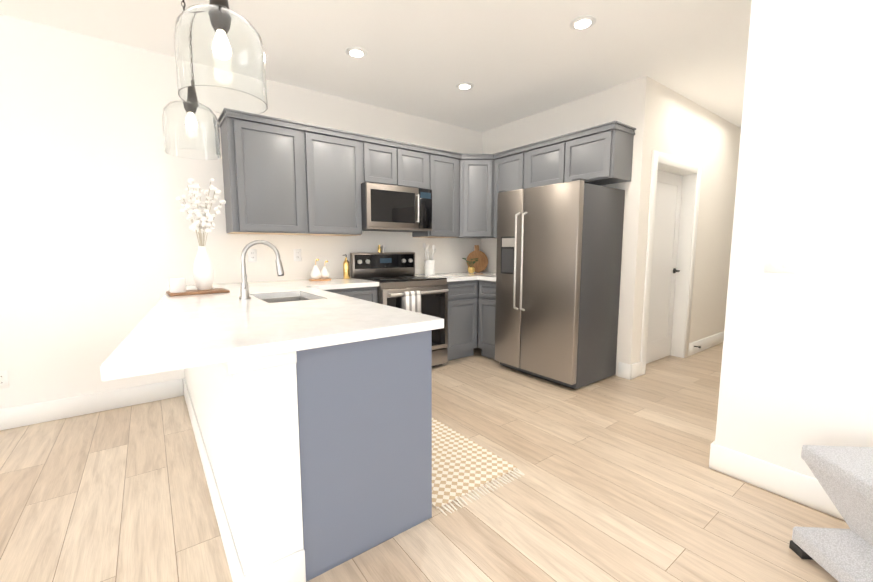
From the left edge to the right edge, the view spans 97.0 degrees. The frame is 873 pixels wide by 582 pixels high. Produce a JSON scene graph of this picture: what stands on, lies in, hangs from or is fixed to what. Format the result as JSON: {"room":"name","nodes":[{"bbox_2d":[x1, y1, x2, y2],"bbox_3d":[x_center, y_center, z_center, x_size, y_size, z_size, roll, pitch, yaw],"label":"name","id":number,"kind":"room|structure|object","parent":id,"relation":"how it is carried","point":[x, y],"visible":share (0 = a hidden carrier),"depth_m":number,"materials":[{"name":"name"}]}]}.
{"room":"kitchen","nodes":[
{"label":"kitchen","id":0,"kind":"room"},
{"bbox_2d":[0,14,481,408],"bbox_3d":[-1.177,-0.552,3.847,11.200,2.686,0.140,-5,8,-37],"label":"wall","id":1,"kind":"structure","parent":0,"point":[99,244],"depth_m":2.82,"materials":[{"name":"paint"}]},
{"bbox_2d":[0,370,8,387],"bbox_3d":[-2.909,0.592,2.574,0.072,0.116,0.009,-5,8,-37],"label":"outlet","id":2,"kind":"object","parent":1,"relation":"attached to","point":[4,381],"visible":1,"depth_m":2.58,"materials":[{"name":"white plastic"}]},
{"bbox_2d":[0,379,183,430],"bbox_3d":[-3.809,0.937,1.930,4.267,0.145,0.016,-5,8,-37],"label":"baseboard","id":3,"kind":"structure","parent":1,"relation":"attached to","point":[28,414],"depth_m":2.84,"materials":[{"name":"white wood"}]},
{"bbox_2d":[248,249,256,261],"bbox_3d":[-1.636,-0.315,3.433,0.072,0.116,0.009,-5,8,-37],"label":"outlet","id":4,"kind":"object","parent":1,"relation":"attached to","point":[252,255],"visible":0.98,"depth_m":3.43,"materials":[{"name":"white plastic"}]},
{"bbox_2d":[218,113,309,234],"bbox_3d":[-1.466,-0.952,3.288,0.574,0.912,0.328,-5,8,-37],"label":"upper cabinet","id":5,"kind":"object","parent":1,"relation":"attached to","point":[284,177],"depth_m":3.15,"materials":[{"name":"grey paint"}]},
{"bbox_2d":[293,249,301,260],"bbox_3d":[-1.320,-0.341,3.668,0.072,0.116,0.009,-5,8,-37],"label":"outlet","id":6,"kind":"object","parent":1,"relation":"attached to","point":[297,254],"visible":1,"depth_m":3.67,"materials":[{"name":"white plastic"}]},
{"bbox_2d":[306,125,361,235],"bbox_3d":[-1.022,-0.989,3.618,0.536,0.912,0.328,-5,8,-37],"label":"upper cabinet","id":7,"kind":"object","parent":1,"relation":"attached to","point":[333,156],"depth_m":3.49,"materials":[{"name":"grey paint"}]},
{"bbox_2d":[362,134,397,185],"bbox_3d":[-0.649,-1.262,3.869,0.395,0.423,0.328,-5,8,-37],"label":"upper cabinet","id":8,"kind":"object","parent":1,"relation":"attached to","point":[379,155],"depth_m":3.74,"materials":[{"name":"grey paint"}]},
{"bbox_2d":[361,182,431,231],"bbox_3d":[-0.460,-0.840,3.977,0.756,0.430,0.457,-5,8,-37],"label":"microwave","id":9,"kind":"object","parent":8,"relation":"attached to","point":[389,208],"visible":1,"depth_m":3.79,"materials":[{"name":"grey metal"}]},
{"bbox_2d":[398,141,429,188],"bbox_3d":[-0.335,-1.288,4.103,0.390,0.423,0.328,-5,8,-37],"label":"upper cabinet","id":10,"kind":"object","parent":1,"relation":"attached to","point":[413,160],"depth_m":3.98,"materials":[{"name":"grey paint"}]},
{"bbox_2d":[412,149,461,236],"bbox_3d":[-0.003,-1.073,4.377,0.440,0.912,0.328,-5,8,-37],"label":"upper cabinet","id":11,"kind":"object","parent":1,"relation":"attached to","point":[444,165],"depth_m":4.25,"materials":[{"name":"grey paint"}]},
{"bbox_2d":[184,363,303,575],"bbox_3d":[-1.285,0.534,2.267,0.194,0.873,2.431,-5,8,-37],"label":"wall","id":12,"kind":"structure","parent":0,"point":[248,424],"depth_m":1.31,"materials":[{"name":"white paint"}]},
{"bbox_2d":[183,351,305,581],"bbox_3d":[-1.286,0.535,2.256,0.210,0.873,2.447,-5,8,-37],"label":"baseboard","id":13,"kind":"structure","parent":12,"relation":"attached to","point":[290,568],"depth_m":1.36,"materials":[{"name":"white wood"}]},
{"bbox_2d":[0,0,751,131],"bbox_3d":[1.109,-1.612,0.659,11.200,0.120,7.765,-5,8,-37],"label":"ceiling","id":14,"kind":"structure","parent":0,"point":[511,61],"depth_m":2.81,"materials":[{"name":"white paint"}]},
{"bbox_2d":[162,0,220,159],"bbox_3d":[-1.403,-1.250,2.177,0.276,0.929,0.276,-5,8,-37],"label":"pendant light","id":15,"kind":"object","parent":14,"relation":"hanging from","point":[190,131],"visible":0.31,"depth_m":2.11,"materials":[{"name":"clear glass"}]},
{"bbox_2d":[174,0,267,114],"bbox_3d":[-0.742,-1.139,1.301,0.276,0.957,0.276,-5,8,-37],"label":"pendant light","id":16,"kind":"object","parent":14,"relation":"hanging from","point":[220,58],"visible":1,"depth_m":1.24,"materials":[{"name":"clear glass"}]},
{"bbox_2d":[345,46,367,57],"bbox_3d":[-0.602,-1.792,2.905,0.164,0.012,0.164,-5,8,-37],"label":"recessed light","id":17,"kind":"object","parent":14,"relation":"in","point":[356,52],"visible":1,"depth_m":2.89,"materials":[{"name":"white"}]},
{"bbox_2d":[456,82,473,89],"bbox_3d":[0.256,-1.858,3.506,0.164,0.012,0.164,-5,8,-37],"label":"recessed light","id":18,"kind":"object","parent":14,"relation":"in","point":[464,85],"visible":1,"depth_m":3.49,"materials":[{"name":"white"}]},
{"bbox_2d":[570,15,595,29],"bbox_3d":[0.958,-1.750,2.526,0.164,0.012,0.164,-5,8,-37],"label":"recessed light","id":19,"kind":"object","parent":14,"relation":"in","point":[584,22],"visible":1,"depth_m":2.52,"materials":[{"name":"white"}]},
{"bbox_2d":[0,343,849,581],"bbox_3d":[1.109,1.177,0.967,11.200,0.120,7.765,-5,8,-37],"label":"floor","id":20,"kind":"structure","parent":0,"point":[620,480],"depth_m":1.87,"materials":[{"name":"brown wood"}]},
{"bbox_2d":[324,286,377,302],"bbox_3d":[-0.992,0.386,3.604,0.689,0.876,0.628,-5,8,-37],"label":"base cabinet","id":21,"kind":"object","parent":20,"relation":"on","point":[367,293],"visible":0.06,"depth_m":3.38,"materials":[{"name":"grey paint"}]},
{"bbox_2d":[296,278,378,288],"bbox_3d":[-0.970,-0.070,3.561,0.647,0.040,0.643,-5,8,-37],"label":"countertop","id":22,"kind":"structure","parent":21,"relation":"on","point":[336,283],"depth_m":3.43,"materials":[{"name":"white stone"}]},
{"bbox_2d":[309,278,330,280],"bbox_3d":[-1.106,-0.109,3.673,0.200,0.012,0.200,-5,8,-37],"label":"board","id":23,"kind":"object","parent":22,"relation":"on","point":[321,279],"visible":0.92,"depth_m":3.60,"materials":[{"name":"brown wood"}]},
{"bbox_2d":[311,259,320,278],"bbox_3d":[-1.139,-0.208,3.636,0.095,0.191,0.094,-5,8,-37],"label":"pear ornament","id":24,"kind":"object","parent":23,"relation":"on","point":[315,273],"visible":1,"depth_m":3.61,"materials":[{"name":"white ceramic"}]},
{"bbox_2d":[321,261,328,278],"bbox_3d":[-1.069,-0.204,3.690,0.085,0.172,0.084,-5,8,-37],"label":"pear ornament","id":25,"kind":"object","parent":23,"relation":"on","point":[324,273],"visible":0.94,"depth_m":3.67,"materials":[{"name":"white ceramic"}]},
{"bbox_2d":[343,254,349,278],"bbox_3d":[-0.898,-0.243,3.839,0.068,0.242,0.064,-5,8,-37],"label":"bottle","id":26,"kind":"object","parent":22,"relation":"on","point":[346,269],"visible":1,"depth_m":3.82,"materials":[{"name":"gold metal"}]},
{"bbox_2d":[296,330,431,581],"bbox_3d":[-0.431,0.585,1.794,0.592,0.876,0.631,-5,8,-37],"label":"base cabinet","id":27,"kind":"object","parent":20,"relation":"on","point":[365,422],"visible":0.5,"depth_m":1.49,"materials":[{"name":"blue paint"}]},
{"bbox_2d":[100,283,343,380],"bbox_3d":[-1.343,0.085,2.160,0.640,0.040,2.453,-5,8,-37],"label":"countertop","id":28,"kind":"structure","parent":27,"relation":"on","point":[168,333],"depth_m":1.37,"materials":[{"name":"white stone"}]},
{"bbox_2d":[166,288,229,295],"bbox_3d":[-1.621,0.005,2.625,0.340,0.014,0.220,-5,8,-41],"label":"tray","id":29,"kind":"object","parent":28,"relation":"on","point":[211,291],"visible":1,"depth_m":2.58,"materials":[{"name":"brown wood"}]},
{"bbox_2d":[169,277,185,292],"bbox_3d":[-1.698,-0.040,2.530,0.090,0.095,0.090,-5,8,-37],"label":"candle jar","id":30,"kind":"object","parent":29,"relation":"on","point":[177,284],"visible":1,"depth_m":2.50,"materials":[{"name":"white"}]},
{"bbox_2d":[176,179,225,289],"bbox_3d":[-1.605,-0.387,2.658,0.294,0.758,0.234,-5,8,-37],"label":"vase","id":31,"kind":"object","parent":29,"relation":"on","point":[203,273],"visible":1,"depth_m":2.63,"materials":[{"name":"white ceramic"}]},
{"bbox_2d":[239,240,283,299],"bbox_3d":[-1.053,-0.132,2.334,0.264,0.352,0.103,-5,8,-37],"label":"faucet","id":32,"kind":"object","parent":28,"relation":"on","point":[245,289],"visible":1,"depth_m":2.29,"materials":[{"name":"silver metal"}]},
{"bbox_2d":[236,281,299,297],"bbox_3d":[-1.391,-0.012,3.036,0.300,0.040,0.983,-5,8,-37],"label":"countertop","id":33,"kind":"structure","parent":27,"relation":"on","point":[273,290],"depth_m":2.84,"materials":[{"name":"white stone"}]},
{"bbox_2d":[277,295,415,343],"bbox_3d":[-0.513,0.116,1.870,0.300,0.040,0.990,-5,8,-37],"label":"countertop","id":34,"kind":"structure","parent":27,"relation":"on","point":[360,322],"depth_m":1.69,"materials":[{"name":"white stone"}]},
{"bbox_2d":[272,280,443,331],"bbox_3d":[-0.759,0.037,2.595,0.140,0.040,2.453,-5,8,-37],"label":"countertop","id":35,"kind":"structure","parent":27,"relation":"on","point":[424,322],"depth_m":2.05,"materials":[{"name":"white stone"}]},
{"bbox_2d":[261,296,310,302],"bbox_3d":[-0.953,0.173,2.468,0.370,0.204,0.570,-5,8,-37],"label":"sink","id":36,"kind":"object","parent":35,"relation":"in","point":[283,299],"visible":0.12,"depth_m":2.70,"materials":[{"name":"silver metal"}]},
{"bbox_2d":[350,252,448,366],"bbox_3d":[-0.360,0.197,3.957,0.762,1.172,0.754,-5,8,-37],"label":"range","id":37,"kind":"object","parent":20,"relation":"on","point":[402,285],"visible":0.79,"depth_m":3.89,"materials":[{"name":"silver metal"}]},
{"bbox_2d":[402,291,420,312],"bbox_3d":[-0.232,0.126,3.601,0.190,0.251,0.046,-5,8,-37],"label":"towel","id":38,"kind":"object","parent":37,"relation":"hanging from","point":[411,300],"depth_m":3.58,"materials":[{"name":"white fabric"}]},
{"bbox_2d":[444,280,478,363],"bbox_3d":[0.336,0.277,4.593,1.094,0.875,0.628,-5,8,-37],"label":"base cabinet","id":39,"kind":"object","parent":20,"relation":"on","point":[462,319],"visible":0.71,"depth_m":4.18,"materials":[{"name":"grey paint"}]},
{"bbox_2d":[415,271,495,281],"bbox_3d":[0.341,-0.178,4.537,1.095,0.040,0.643,-5,8,-37],"label":"countertop","id":40,"kind":"structure","parent":39,"relation":"on","point":[457,276],"depth_m":4.31,"materials":[{"name":"white stone"}]},
{"bbox_2d":[423,243,435,274],"bbox_3d":[-0.075,-0.369,4.433,0.167,0.363,0.120,-5,8,-37],"label":"utensil crock","id":41,"kind":"object","parent":40,"relation":"on","point":[429,267],"visible":1,"depth_m":4.39,"materials":[{"name":"white ceramic"}]},
{"bbox_2d":[462,258,477,272],"bbox_3d":[0.430,-0.312,4.734,0.223,0.183,0.191,-5,8,-37],"label":"plant pot","id":42,"kind":"object","parent":40,"relation":"on","point":[471,269],"visible":1,"depth_m":4.72,"materials":[{"name":"gold metal"}]},
{"bbox_2d":[467,245,487,271],"bbox_3d":[0.520,-0.411,4.918,0.256,0.345,0.155,-5,8,-37],"label":"cutting board","id":43,"kind":"object","parent":40,"relation":"on","point":[480,264],"visible":0.98,"depth_m":4.92,"materials":[{"name":"brown wood"}]},
{"bbox_2d":[432,417,524,515],"bbox_3d":[-0.222,0.935,2.568,0.560,0.009,1.621,-5,8,-37],"label":"rug","id":44,"kind":"object","parent":20,"relation":"on","point":[462,465],"visible":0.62,"depth_m":2.13,"materials":[{"name":"beige fabric"}]},
{"bbox_2d":[478,280,495,359],"bbox_3d":[0.812,0.303,4.348,0.628,0.875,0.370,-5,8,-37],"label":"base cabinet","id":45,"kind":"object","parent":20,"relation":"on","point":[486,312],"visible":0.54,"depth_m":4.19,"materials":[{"name":"grey paint"}]},
{"bbox_2d":[476,275,495,280],"bbox_3d":[0.817,-0.149,4.275,0.648,0.040,0.328,-5,8,-37],"label":"countertop","id":46,"kind":"structure","parent":45,"relation":"on","point":[478,277],"depth_m":4.16,"materials":[{"name":"white stone"}]},
{"bbox_2d":[495,178,624,388],"bbox_3d":[1.135,-0.081,3.730,0.777,1.775,0.910,-5,8,-37],"label":"refrigerator","id":47,"kind":"object","parent":20,"relation":"on","point":[558,261],"visible":1,"depth_m":3.42,"materials":[{"name":"grey metal"}]},
{"bbox_2d":[789,445,872,581],"bbox_3d":[1.640,0.864,1.222,0.440,0.447,0.640,0,6,4],"label":"chair","id":48,"kind":"object","parent":20,"relation":"on","point":[843,475],"visible":1,"depth_m":1.40,"materials":[{"name":"fabric"}]},
{"bbox_2d":[481,76,653,375],"bbox_3d":[1.251,-0.603,4.306,0.140,2.686,2.030,-5,8,-37],"label":"wall","id":49,"kind":"structure","parent":0,"point":[630,103],"depth_m":3.58,"materials":[{"name":"white paint"}]},
{"bbox_2d":[456,154,496,237],"bbox_3d":[0.497,-1.105,4.618,0.626,0.924,0.538,-5,8,-37],"label":"upper cabinet","id":50,"kind":"object","parent":49,"relation":"attached to","point":[476,195],"visible":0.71,"depth_m":4.39,"materials":[{"name":"grey paint"}]},
{"bbox_2d":[493,145,524,236],"bbox_3d":[0.913,-1.066,4.313,0.328,0.912,0.448,-5,8,-37],"label":"upper cabinet","id":51,"kind":"object","parent":49,"relation":"attached to","point":[509,173],"depth_m":4.19,"materials":[{"name":"grey paint"}]},
{"bbox_2d":[525,134,564,188],"bbox_3d":[1.191,-1.259,3.918,0.328,0.441,0.480,-5,8,-37],"label":"upper cabinet","id":52,"kind":"object","parent":49,"relation":"attached to","point":[542,158],"depth_m":3.82,"materials":[{"name":"grey paint"}]},
{"bbox_2d":[561,121,635,184],"bbox_3d":[1.477,-1.217,3.538,0.328,0.441,0.476,-5,8,-37],"label":"upper cabinet","id":53,"kind":"object","parent":49,"relation":"attached to","point":[601,154],"depth_m":3.40,"materials":[{"name":"grey paint"}]},
{"bbox_2d":[638,80,740,361],"bbox_3d":[3.190,-0.634,4.592,3.310,2.686,0.165,-5,8,-37],"label":"wall","id":54,"kind":"structure","parent":0,"point":[686,129],"depth_m":4.38,"materials":[{"name":"white paint"}]},
{"bbox_2d":[646,170,682,363],"bbox_3d":[2.315,-0.228,4.017,0.902,1.988,0.094,-5,8,-37],"label":"door","id":55,"kind":"structure","parent":54,"relation":"in","point":[665,245],"depth_m":4.12,"materials":[{"name":"white paint"}]},
{"bbox_2d":[618,331,723,379],"bbox_3d":[3.111,0.640,4.625,3.366,0.145,0.121,-5,8,-37],"label":"baseboard","id":56,"kind":"structure","parent":54,"relation":"attached to","point":[629,371],"depth_m":4.38,"materials":[{"name":"white wood"}]},
{"bbox_2d":[640,150,701,375],"bbox_3d":[2.339,-0.270,3.980,1.100,2.095,0.183,-5,8,-37],"label":"door frame","id":57,"kind":"structure","parent":54,"relation":"attached to","point":[689,172],"depth_m":4.16,"materials":[{"name":"white wood"}]},
{"bbox_2d":[715,0,872,478],"bbox_3d":[4.728,-0.297,1.530,4.542,2.686,4.581,-5,8,-37],"label":"wall","id":58,"kind":"structure","parent":0,"point":[797,366],"depth_m":1.79,"materials":[{"name":"white paint"}]},
{"bbox_2d":[709,441,844,520],"bbox_3d":[2.864,1.110,0.367,0.020,0.145,4.477,-5,8,-37],"label":"baseboard","id":59,"kind":"structure","parent":58,"relation":"attached to","point":[805,490],"depth_m":1.92,"materials":[{"name":"white wood"}]}
]}

